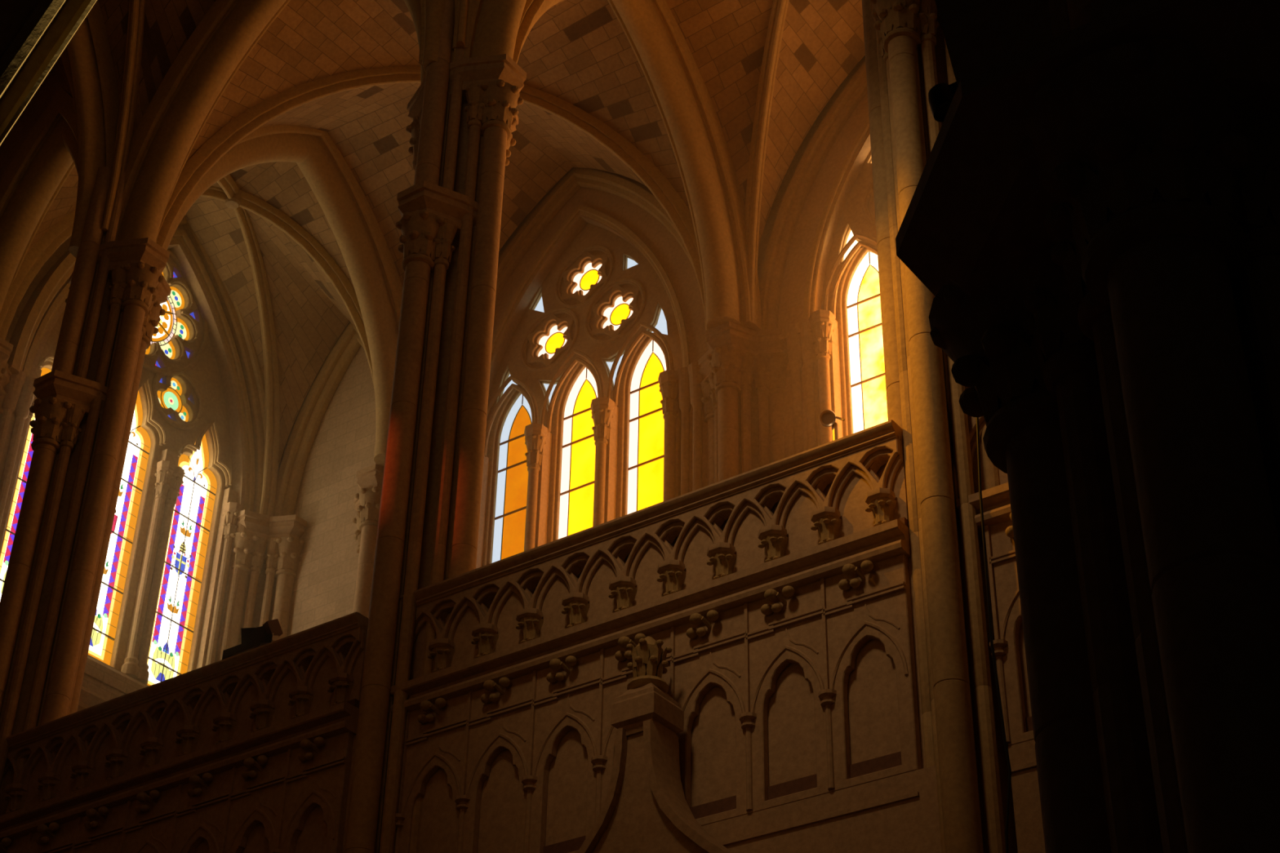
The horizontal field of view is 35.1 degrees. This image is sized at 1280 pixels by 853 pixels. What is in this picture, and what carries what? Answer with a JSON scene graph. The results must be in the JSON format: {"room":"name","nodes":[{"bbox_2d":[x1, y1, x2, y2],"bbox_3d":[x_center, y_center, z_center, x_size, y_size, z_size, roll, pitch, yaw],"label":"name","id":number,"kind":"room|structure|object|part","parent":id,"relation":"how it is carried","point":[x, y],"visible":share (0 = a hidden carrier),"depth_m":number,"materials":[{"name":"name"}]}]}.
{"room":"church","nodes":[
{"label":"church","id":0,"kind":"room"},
{"bbox_2d":[50,45,78,131],"bbox_3d":[-15.727,-7.819,36.755,7.896,8.447,10.345,-21,-40,29],"label":"ceiling","id":1,"kind":"structure","parent":0,"point":[62,67],"depth_m":37.98,"materials":[{"name":"stone"}]},
{"bbox_2d":[0,145,284,711],"bbox_3d":[-14.418,3.446,32.127,1.105,33.048,22.780,-21,-40,29],"label":"wall","id":2,"kind":"structure","parent":0,"point":[40,308],"depth_m":41.98,"materials":[{"name":"stone"}]},
{"bbox_3d":[-10.063,5.264,37.509,0.374,0.561,7.140,-21,-40,29],"label":"string moulding","id":3,"kind":"part","parent":2,"relation":"part of","materials":[{"name":"stone"}]},
{"bbox_3d":[-10.311,4.620,38.172,0.680,0.629,6.800,-21,-40,29],"label":"window sill","id":4,"kind":"part","parent":2,"relation":"part of","materials":[{"name":"beige stone"}]},
{"bbox_2d":[0,248,242,685],"bbox_3d":[-10.236,0.236,41.157,0.573,10.217,5.828,-21,-40,29],"label":"window","id":5,"kind":"structure","parent":2,"relation":"in","point":[157,618],"depth_m":41.39,"materials":[{"name":"stained glass"},{"name":"limestone"},{"name":"carved limestone"}]},
{"bbox_3d":[-11.571,0.908,39.050,0.024,6.463,1.346,-21,-40,29],"label":"stained glass","id":6,"kind":"part","parent":5,"relation":"part of","materials":[{"name":"multicoloured glass"}]},
{"bbox_3d":[-10.510,1.764,40.280,0.024,6.463,1.346,-21,-40,29],"label":"stained glass","id":7,"kind":"part","parent":5,"relation":"part of","materials":[{"name":"multicoloured glass"}]},
{"bbox_3d":[-10.226,-0.464,41.636,0.149,1.267,5.235,-21,-40,29],"label":"lancet moulding","id":8,"kind":"part","parent":5,"relation":"part of","materials":[{"name":"stone"}]},
{"bbox_3d":[-10.501,-2.521,43.052,0.022,2.749,2.749,-21,-40,29],"label":"rose glass","id":9,"kind":"part","parent":5,"relation":"part of","materials":[{"name":"multicoloured glass"}]},
{"bbox_3d":[-9.909,-0.540,42.774,0.020,1.190,1.190,-21,-40,29],"label":"trefoil glass","id":10,"kind":"part","parent":5,"relation":"part of","materials":[{"name":"multicoloured glass"}]},
{"bbox_3d":[-10.295,-2.163,42.771,0.118,4.079,3.366,-21,-40,29],"label":"ring moulding","id":11,"kind":"part","parent":5,"relation":"part of","materials":[{"name":"stone"}]},
{"bbox_3d":[-9.409,2.651,41.555,0.024,6.463,1.346,-21,-40,29],"label":"stained glass","id":12,"kind":"part","parent":5,"relation":"part of","materials":[{"name":"multicoloured glass"}]},
{"bbox_2d":[0,161,374,516],"bbox_3d":[-8.638,-2.762,41.357,3.852,6.165,7.742,-21,-40,29],"label":"ceiling","id":13,"kind":"structure","parent":0,"point":[275,252],"depth_m":43.69,"materials":[{"name":"stone"}]},
{"bbox_2d":[97,0,425,234],"bbox_3d":[-9.139,-10.344,32.828,7.896,8.447,10.345,-21,-40,29],"label":"ceiling","id":14,"kind":"structure","parent":0,"point":[145,37],"depth_m":37.26,"materials":[{"name":"stone"}]},
{"bbox_2d":[272,321,375,636],"bbox_3d":[-6.665,8.718,37.999,4.845,31.178,0.867,-21,-40,29],"label":"wall","id":15,"kind":"structure","parent":0,"point":[331,437],"depth_m":43.22,"materials":[{"name":"stone"}]},
{"bbox_2d":[156,0,706,342],"bbox_3d":[-3.652,-4.673,38.384,7.776,6.167,7.776,-21,-40,29],"label":"ceiling","id":16,"kind":"structure","parent":0,"point":[349,70],"depth_m":39.27,"materials":[{"name":"stone"}]},
{"bbox_2d":[452,0,471,50],"bbox_3d":[-2.558,-12.868,28.904,7.879,8.447,10.345,-21,-40,29],"label":"ceiling","id":17,"kind":"structure","parent":0,"point":[462,22],"depth_m":31.78,"materials":[{"name":"stone"}]},
{"bbox_2d":[0,0,1045,852],"bbox_3d":[-1.321,-0.520,27.390,28.475,34.748,1.020,-21,-40,29],"label":"wall","id":18,"kind":"structure","parent":0,"point":[912,825],"depth_m":23.65,"materials":[{"name":"stone"}]},
{"bbox_2d":[0,732,354,852],"bbox_3d":[-6.693,6.156,26.752,7.150,2.839,0.333,-21,-40,29],"label":"arcade","id":19,"kind":"object","parent":18,"relation":"attached to","point":[279,793],"visible":1,"depth_m":26.50,"materials":[{"name":"stone"}]},
{"bbox_3d":[-7.261,5.727,27.630,0.423,0.654,0.034,-21,-40,29],"label":"ogee stem","id":20,"kind":"part","parent":19,"relation":"part of","materials":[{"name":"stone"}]},
{"bbox_3d":[-6.613,5.882,26.957,0.945,0.773,0.048,-21,-40,29],"label":"hood mould","id":21,"kind":"part","parent":19,"relation":"part of","materials":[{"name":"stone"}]},
{"bbox_3d":[-6.439,5.412,27.141,0.423,0.654,0.034,-21,-40,29],"label":"ogee stem","id":22,"kind":"part","parent":19,"relation":"part of","materials":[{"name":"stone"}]},
{"bbox_3d":[-5.792,5.567,26.467,0.945,0.773,0.048,-21,-40,29],"label":"hood mould","id":23,"kind":"part","parent":19,"relation":"part of","materials":[{"name":"stone"}]},
{"bbox_3d":[-5.619,5.097,26.651,0.423,0.654,0.034,-21,-40,29],"label":"ogee stem","id":24,"kind":"part","parent":19,"relation":"part of","materials":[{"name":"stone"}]},
{"bbox_3d":[-4.971,5.253,25.978,0.945,0.773,0.048,-21,-40,29],"label":"hood mould","id":25,"kind":"part","parent":19,"relation":"part of","materials":[{"name":"stone"}]},
{"bbox_3d":[-4.797,4.782,26.162,0.423,0.654,0.034,-21,-40,29],"label":"ogee stem","id":26,"kind":"part","parent":19,"relation":"part of","materials":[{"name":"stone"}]},
{"bbox_3d":[-4.150,4.938,25.488,0.945,0.773,0.048,-21,-40,29],"label":"hood mould","id":27,"kind":"part","parent":19,"relation":"part of","materials":[{"name":"stone"}]},
{"bbox_3d":[-3.976,4.467,25.672,0.423,0.654,0.034,-21,-40,29],"label":"ogee stem","id":28,"kind":"part","parent":19,"relation":"part of","materials":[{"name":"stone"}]},
{"bbox_2d":[0,612,368,843],"bbox_3d":[-6.611,4.381,28.140,7.344,1.692,0.544,-21,-40,29],"label":"balustrade","id":29,"kind":"object","parent":18,"relation":"attached to","point":[266,700],"visible":1,"depth_m":27.80,"materials":[{"name":"stone"}]},
{"bbox_3d":[-6.696,4.874,27.680,7.344,0.357,0.289,-21,-40,29],"label":"cornice","id":30,"kind":"part","parent":29,"relation":"part of","materials":[{"name":"stone"}]},
{"bbox_3d":[-6.588,3.770,28.570,7.310,0.196,0.510,-21,-40,29],"label":"rail","id":31,"kind":"part","parent":29,"relation":"part of","materials":[{"name":"stone"}]},
{"bbox_2d":[222,618,283,659],"bbox_3d":[-5.381,2.989,28.009,1.000,0.509,0.386,-21,-40,29],"label":"floodlight","id":32,"kind":"object","parent":29,"relation":"on","point":[270,631],"visible":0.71,"depth_m":27.86,"materials":[{"name":"black metal"}]},
{"bbox_2d":[389,419,911,713],"bbox_3d":[-0.037,1.861,24.220,7.344,1.692,0.544,-21,-40,29],"label":"balustrade","id":33,"kind":"object","parent":18,"relation":"attached to","point":[796,521],"visible":0.98,"depth_m":23.90,"materials":[{"name":"stone"}]},
{"bbox_3d":[-0.122,2.353,23.760,7.344,0.357,0.289,-21,-40,29],"label":"cornice","id":34,"kind":"part","parent":33,"relation":"part of","materials":[{"name":"stone"}]},
{"bbox_3d":[-0.015,1.250,24.651,7.310,0.196,0.510,-21,-40,29],"label":"rail","id":35,"kind":"part","parent":33,"relation":"part of","materials":[{"name":"stone"}]},
{"bbox_2d":[393,554,921,852],"bbox_3d":[-0.119,3.635,22.833,7.150,2.839,0.333,-21,-40,29],"label":"arcade","id":36,"kind":"object","parent":18,"relation":"attached to","point":[821,627],"visible":0.93,"depth_m":22.71,"materials":[{"name":"stone"}]},
{"bbox_3d":[-2.502,4.306,24.506,0.945,0.773,0.048,-21,-40,29],"label":"hood mould","id":37,"kind":"part","parent":36,"relation":"part of","materials":[{"name":"stone"}]},
{"bbox_3d":[-2.329,3.836,24.690,0.423,0.654,0.034,-21,-40,29],"label":"ogee stem","id":38,"kind":"part","parent":36,"relation":"part of","materials":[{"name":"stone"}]},
{"bbox_3d":[-1.681,3.991,24.017,0.945,0.773,0.048,-21,-40,29],"label":"hood mould","id":39,"kind":"part","parent":36,"relation":"part of","materials":[{"name":"stone"}]},
{"bbox_3d":[-1.508,3.521,24.200,0.423,0.654,0.034,-21,-40,29],"label":"ogee stem","id":40,"kind":"part","parent":36,"relation":"part of","materials":[{"name":"stone"}]},
{"bbox_3d":[-0.860,3.676,23.527,0.945,0.773,0.048,-21,-40,29],"label":"hood mould","id":41,"kind":"part","parent":36,"relation":"part of","materials":[{"name":"stone"}]},
{"bbox_3d":[-0.687,3.206,23.711,0.423,0.654,0.034,-21,-40,29],"label":"ogee stem","id":42,"kind":"part","parent":36,"relation":"part of","materials":[{"name":"stone"}]},
{"bbox_3d":[-0.039,3.362,23.037,0.945,0.773,0.048,-21,-40,29],"label":"hood mould","id":43,"kind":"part","parent":36,"relation":"part of","materials":[{"name":"stone"}]},
{"bbox_2d":[576,636,733,852],"bbox_3d":[0.085,4.313,21.660,4.522,4.590,0.663,-21,-40,29],"label":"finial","id":44,"kind":"object","parent":36,"relation":"attached to","point":[645,809],"visible":1,"depth_m":21.77,"materials":[{"name":"stone"}]},
{"bbox_3d":[0.057,4.444,21.529,4.522,2.580,0.544,-21,-40,29],"label":"ogee moulding","id":45,"kind":"part","parent":44,"relation":"part of","materials":[{"name":"stone"}]},
{"bbox_3d":[0.782,3.047,22.548,0.945,0.773,0.048,-21,-40,29],"label":"hood mould","id":46,"kind":"part","parent":36,"relation":"part of","materials":[{"name":"stone"}]},
{"bbox_3d":[0.956,2.576,22.732,0.423,0.654,0.034,-21,-40,29],"label":"ogee stem","id":47,"kind":"part","parent":36,"relation":"part of","materials":[{"name":"stone"}]},
{"bbox_3d":[1.603,2.732,22.058,0.945,0.773,0.048,-21,-40,29],"label":"hood mould","id":48,"kind":"part","parent":36,"relation":"part of","materials":[{"name":"stone"}]},
{"bbox_3d":[1.776,2.262,22.242,0.423,0.654,0.034,-21,-40,29],"label":"ogee stem","id":49,"kind":"part","parent":36,"relation":"part of","materials":[{"name":"stone"}]},
{"bbox_3d":[2.424,2.417,21.569,0.945,0.773,0.048,-21,-40,29],"label":"hood mould","id":50,"kind":"part","parent":36,"relation":"part of","materials":[{"name":"stone"}]},
{"bbox_3d":[2.598,1.947,21.753,0.423,0.654,0.034,-21,-40,29],"label":"ogee stem","id":51,"kind":"part","parent":36,"relation":"part of","materials":[{"name":"stone"}]},
{"bbox_2d":[818,409,844,440],"bbox_3d":[2.251,0.719,23.713,0.247,2.241,0.315,19,-38,-25],"label":"spotlight","id":52,"kind":"object","parent":18,"relation":"on","point":[827,418],"visible":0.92,"depth_m":24.23,"materials":[{"name":"metal"}]},
{"bbox_3d":[2.317,0.822,23.698,0.069,2.057,0.069,-21,-40,29],"label":"post","id":53,"kind":"part","parent":52,"relation":"part of","materials":[{"name":"metal"}]},
{"bbox_3d":[2.364,-0.106,24.253,0.203,0.158,0.026,-21,-40,29],"label":"lever","id":54,"kind":"part","parent":52,"relation":"part of","materials":[{"name":"metal"}]},
{"bbox_2d":[955,414,1011,536],"bbox_3d":[6.537,-0.660,20.301,7.344,1.692,0.544,-21,-40,29],"label":"balustrade","id":55,"kind":"object","parent":18,"relation":"attached to","point":[996,500],"visible":0.03,"depth_m":21.47,"materials":[{"name":"stone"}]},
{"bbox_3d":[6.452,-0.167,19.841,7.344,0.357,0.289,-21,-40,29],"label":"cornice","id":56,"kind":"part","parent":55,"relation":"part of","materials":[{"name":"stone"}]},
{"bbox_3d":[6.618,-0.720,20.475,7.310,1.105,0.272,-21,-40,29],"label":"parapet panel","id":57,"kind":"part","parent":55,"relation":"part of","materials":[{"name":"stone"}]},
{"bbox_2d":[984,512,1036,773],"bbox_3d":[6.455,1.115,18.913,7.150,2.839,0.333,-21,-40,29],"label":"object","id":58,"kind":"structure","parent":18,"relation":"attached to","point":[999,537],"depth_m":20.67,"materials":[{"name":"stone"}]},
{"bbox_3d":[4.072,1.786,20.587,0.945,0.773,0.048,-21,-40,29],"label":"hood mould","id":59,"kind":"part","parent":58,"relation":"part of","materials":[{"name":"stone"}]},
{"bbox_2d":[0,0,1053,145],"bbox_3d":[-0.420,-2.639,10.603,24.650,19.448,1.057,-21,-40,29],"label":"wall","id":60,"kind":"structure","parent":0,"point":[979,34],"depth_m":14.40,"materials":[{"name":"stone"}]},
{"bbox_2d":[928,81,957,122],"bbox_3d":[1.217,-1.290,7.716,0.259,0.180,0.170,-21,-40,29],"label":"spot lamp","id":61,"kind":"object","parent":60,"relation":"attached to","point":[940,95],"visible":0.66,"depth_m":7.71,"materials":[{"name":"black metal"}]},
{"bbox_2d":[488,54,871,495],"bbox_3d":[2.487,5.290,32.662,17.425,31.178,0.970,-21,-40,29],"label":"wall","id":62,"kind":"structure","parent":0,"point":[803,218],"depth_m":38.63,"materials":[{"name":"stone"}]},
{"bbox_2d":[475,222,682,568],"bbox_3d":[-1.292,-0.388,39.674,5.372,9.860,0.732,-21,-40,29],"label":"window","id":63,"kind":"structure","parent":62,"relation":"in","point":[583,429],"depth_m":39.88,"materials":[{"name":"glass"}]},
{"bbox_3d":[-2.608,-0.838,41.667,0.661,1.011,0.001,-21,-40,29],"label":"spandrel pane","id":64,"kind":"part","parent":63,"relation":"part of","materials":[{"name":"white glass"}]},
{"label":"border pane","id":65,"kind":"part","parent":63,"relation":"part of","materials":[{"name":"white glass"}]},
{"bbox_3d":[-2.440,1.933,39.594,0.612,5.719,0.001,-21,-40,29],"label":"pane","id":66,"kind":"part","parent":63,"relation":"part of","materials":[{"name":"orange glass"}]},
{"bbox_3d":[-2.062,-2.533,42.376,0.485,0.856,0.001,-21,-40,29],"label":"spandrel pane","id":67,"kind":"part","parent":63,"relation":"part of","materials":[{"name":"white glass"}]},
{"bbox_3d":[-1.718,-0.552,40.701,0.768,1.154,0.001,-21,-40,29],"label":"spandrel pane","id":68,"kind":"part","parent":63,"relation":"part of","materials":[{"name":"white glass"}]},
{"label":"petal pane","id":69,"kind":"part","parent":63,"relation":"part of","materials":[{"name":"white glass"}]},
{"bbox_3d":[-1.738,-1.711,41.524,0.493,0.493,0.001,-21,-40,29],"label":"round pane","id":70,"kind":"part","parent":63,"relation":"part of","materials":[{"name":"yellow glass"}]},
{"label":"border pane","id":71,"kind":"part","parent":63,"relation":"part of","materials":[{"name":"white glass"}]},
{"bbox_3d":[-1.292,-0.819,39.952,4.825,1.673,0.180,-21,-40,29],"label":"lancet moulding","id":72,"kind":"part","parent":63,"relation":"part of","materials":[{"name":"stone"}]},
{"bbox_3d":[-1.115,1.425,38.804,0.612,5.719,0.001,-21,-40,29],"label":"pane","id":73,"kind":"part","parent":63,"relation":"part of","materials":[{"name":"yellow glass"}]},
{"bbox_3d":[-1.167,-2.570,41.375,3.163,2.793,0.075,-21,-40,29],"label":"ring moulding","id":74,"kind":"part","parent":63,"relation":"part of","materials":[{"name":"stone"}]},
{"label":"petal pane","id":75,"kind":"part","parent":63,"relation":"part of","materials":[{"name":"white glass"}]},
{"bbox_3d":[-1.036,-3.027,41.834,0.493,0.493,0.001,-21,-40,29],"label":"round pane","id":76,"kind":"part","parent":63,"relation":"part of","materials":[{"name":"yellow glass"}]},
{"bbox_3d":[-0.420,-1.050,39.926,0.768,1.154,0.001,-21,-40,29],"label":"spandrel pane","id":77,"kind":"part","parent":63,"relation":"part of","materials":[{"name":"white glass"}]},
{"label":"petal pane","id":78,"kind":"part","parent":63,"relation":"part of","materials":[{"name":"white glass"}]},
{"bbox_3d":[-0.392,-2.255,40.741,0.493,0.493,0.001,-21,-40,29],"label":"round pane","id":79,"kind":"part","parent":63,"relation":"part of","materials":[{"name":"yellow glass"}]},
{"bbox_3d":[-0.083,-3.342,41.231,0.458,0.493,0.001,-21,-40,29],"label":"spandrel pane","id":80,"kind":"part","parent":63,"relation":"part of","materials":[{"name":"white glass"}]},
{"label":"border pane","id":81,"kind":"part","parent":63,"relation":"part of","materials":[{"name":"white glass"}]},
{"bbox_3d":[0.209,0.917,38.014,0.612,5.719,0.001,-21,-40,29],"label":"pane","id":82,"kind":"part","parent":63,"relation":"part of","materials":[{"name":"yellow glass"}]},
{"bbox_3d":[0.400,-1.991,39.874,0.661,1.011,0.001,-21,-40,29],"label":"spandrel pane","id":83,"kind":"part","parent":63,"relation":"part of","materials":[{"name":"white glass"}]},
{"bbox_3d":[-1.267,-2.313,40.953,5.617,5.547,0.204,-21,-40,29],"label":"reveal moulding","id":84,"kind":"part","parent":62,"relation":"part of","materials":[{"name":"stone"}]},
{"bbox_3d":[5.362,-4.855,37.000,5.617,5.547,0.204,-21,-40,29],"label":"reveal moulding","id":85,"kind":"part","parent":62,"relation":"part of","materials":[{"name":"stone"}]},
{"bbox_2d":[808,151,888,444],"bbox_3d":[5.338,-2.930,35.722,5.372,9.860,0.732,-21,-40,29],"label":"window","id":86,"kind":"structure","parent":62,"relation":"in","point":[846,331],"depth_m":36.53,"materials":[{"name":"glass"}]},
{"bbox_3d":[5.337,-3.360,36.000,4.825,1.673,0.180,-21,-40,29],"label":"lancet moulding","id":87,"kind":"part","parent":86,"relation":"part of","materials":[{"name":"stone"}]},
{"bbox_3d":[4.021,-3.380,37.715,0.661,1.011,0.001,-21,-40,29],"label":"spandrel pane","id":88,"kind":"part","parent":86,"relation":"part of","materials":[{"name":"white glass"}]},
{"bbox_3d":[4.193,-0.782,35.759,1.156,6.171,0.001,-21,-40,29],"label":"border pane","id":89,"kind":"part","parent":86,"relation":"part of","materials":[{"name":"white glass"}]},
{"bbox_3d":[5.463,-5.112,37.422,3.163,2.793,0.075,-21,-40,29],"label":"ring moulding","id":90,"kind":"part","parent":86,"relation":"part of","materials":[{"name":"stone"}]},
{"bbox_3d":[4.190,-0.609,35.641,0.612,5.719,0.001,-21,-40,29],"label":"pane","id":91,"kind":"part","parent":86,"relation":"part of","materials":[{"name":"yellow glass"}]},
{"bbox_2d":[512,0,865,330],"bbox_3d":[2.929,-7.196,34.460,7.776,6.167,7.776,-21,-40,29],"label":"ceiling","id":92,"kind":"structure","parent":0,"point":[768,69],"depth_m":38.15,"materials":[{"name":"stone"}]},
{"bbox_3d":[-4.245,11.166,13.660,54.400,0.100,30.600,-21,-40,29],"label":"floor","id":93,"kind":"structure","parent":0,"visible":0},
{"bbox_2d":[0,337,13,414],"bbox_3d":[-12.882,8.555,31.434,1.786,23.870,1.786,6,-34,-7],"label":"wall pier","id":94,"kind":"object","parent":93,"relation":"on","point":[6,348],"visible":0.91,"depth_m":37.73,"materials":[{"name":"stone"}]},
{"bbox_2d":[0,166,171,813],"bbox_3d":[-9.337,2.903,31.927,1.803,33.900,1.803,7,-35,-8],"label":"stone pier","id":95,"kind":"object","parent":93,"relation":"on","point":[83,409],"visible":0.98,"depth_m":32.84,"materials":[{"name":"stone"}]},
{"bbox_2d":[66,0,119,257],"bbox_3d":[-12.439,-8.810,34.608,0.578,8.649,10.479,-21,-40,29],"label":"arch","id":96,"kind":"object","parent":95,"relation":"attached to","point":[95,89],"visible":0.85,"depth_m":36.66,"materials":[{"name":"stone"}]},
{"bbox_2d":[227,509,306,648],"bbox_3d":[-8.132,12.171,36.621,1.786,23.870,1.786,6,-34,-7],"label":"wall pier","id":97,"kind":"object","parent":93,"relation":"on","point":[269,549],"visible":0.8,"depth_m":42.17,"materials":[{"name":"stone"}]},
{"bbox_2d":[352,463,383,617],"bbox_3d":[-5.185,11.181,35.071,1.786,23.870,1.786,6,-34,-7],"label":"wall pier","id":98,"kind":"object","parent":93,"relation":"on","point":[366,501],"visible":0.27,"depth_m":40.47,"materials":[{"name":"stone"}]},
{"bbox_2d":[155,124,402,466],"bbox_3d":[-6.958,-3.905,40.645,1.020,7.326,7.898,-21,-40,29],"label":"arch","id":99,"kind":"object","parent":98,"relation":"on","point":[363,246],"visible":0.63,"depth_m":41.82,"materials":[{"name":"stone"}]},
{"bbox_2d":[344,0,526,852],"bbox_3d":[-2.861,0.420,28.065,1.803,33.900,1.803,7,-35,-8],"label":"stone pier","id":100,"kind":"object","parent":93,"relation":"on","point":[464,113],"visible":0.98,"depth_m":28.08,"materials":[{"name":"stone"}]},
{"bbox_2d":[422,0,457,71],"bbox_3d":[-5.851,-11.336,30.680,0.578,8.649,10.479,-21,-40,29],"label":"rib","id":101,"kind":"object","parent":100,"relation":"attached to","point":[434,9],"visible":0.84,"depth_m":31.63,"materials":[{"name":"stone"}]},
{"bbox_2d":[697,321,791,485],"bbox_3d":[1.791,8.506,30.912,1.786,23.870,1.786,6,-34,-7],"label":"wall pier","id":102,"kind":"object","parent":93,"relation":"on","point":[742,367],"visible":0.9,"depth_m":36.43,"materials":[{"name":"stone"}]},
{"bbox_2d":[520,0,761,339],"bbox_3d":[-0.371,-6.431,36.717,1.020,7.326,7.898,-21,-40,29],"label":"arch","id":103,"kind":"object","parent":102,"relation":"on","point":[672,73],"visible":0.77,"depth_m":37.95,"materials":[{"name":"stone"}]},
{"bbox_2d":[862,0,1017,852],"bbox_3d":[3.630,-2.069,24.195,1.803,33.900,1.803,7,-35,-8],"label":"stone pier","id":104,"kind":"object","parent":93,"relation":"on","point":[907,55],"visible":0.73,"depth_m":21.82,"materials":[{"name":"stone"}]},
{"bbox_2d":[975,417,1011,852],"bbox_3d":[3.480,1.795,20.114,0.216,9.520,0.031,-21,-40,29],"label":"cable","id":105,"kind":"object","parent":104,"relation":"hanging from","point":[977,418],"visible":0.75,"depth_m":19.89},
{"bbox_2d":[895,0,1279,852],"bbox_3d":[2.159,-6.152,10.794,2.304,25.570,2.248,11,-35,-15],"label":"stone pier","id":106,"kind":"object","parent":93,"relation":"on","point":[1091,221],"visible":1,"depth_m":6.22,"materials":[{"name":"stone"}]}
]}

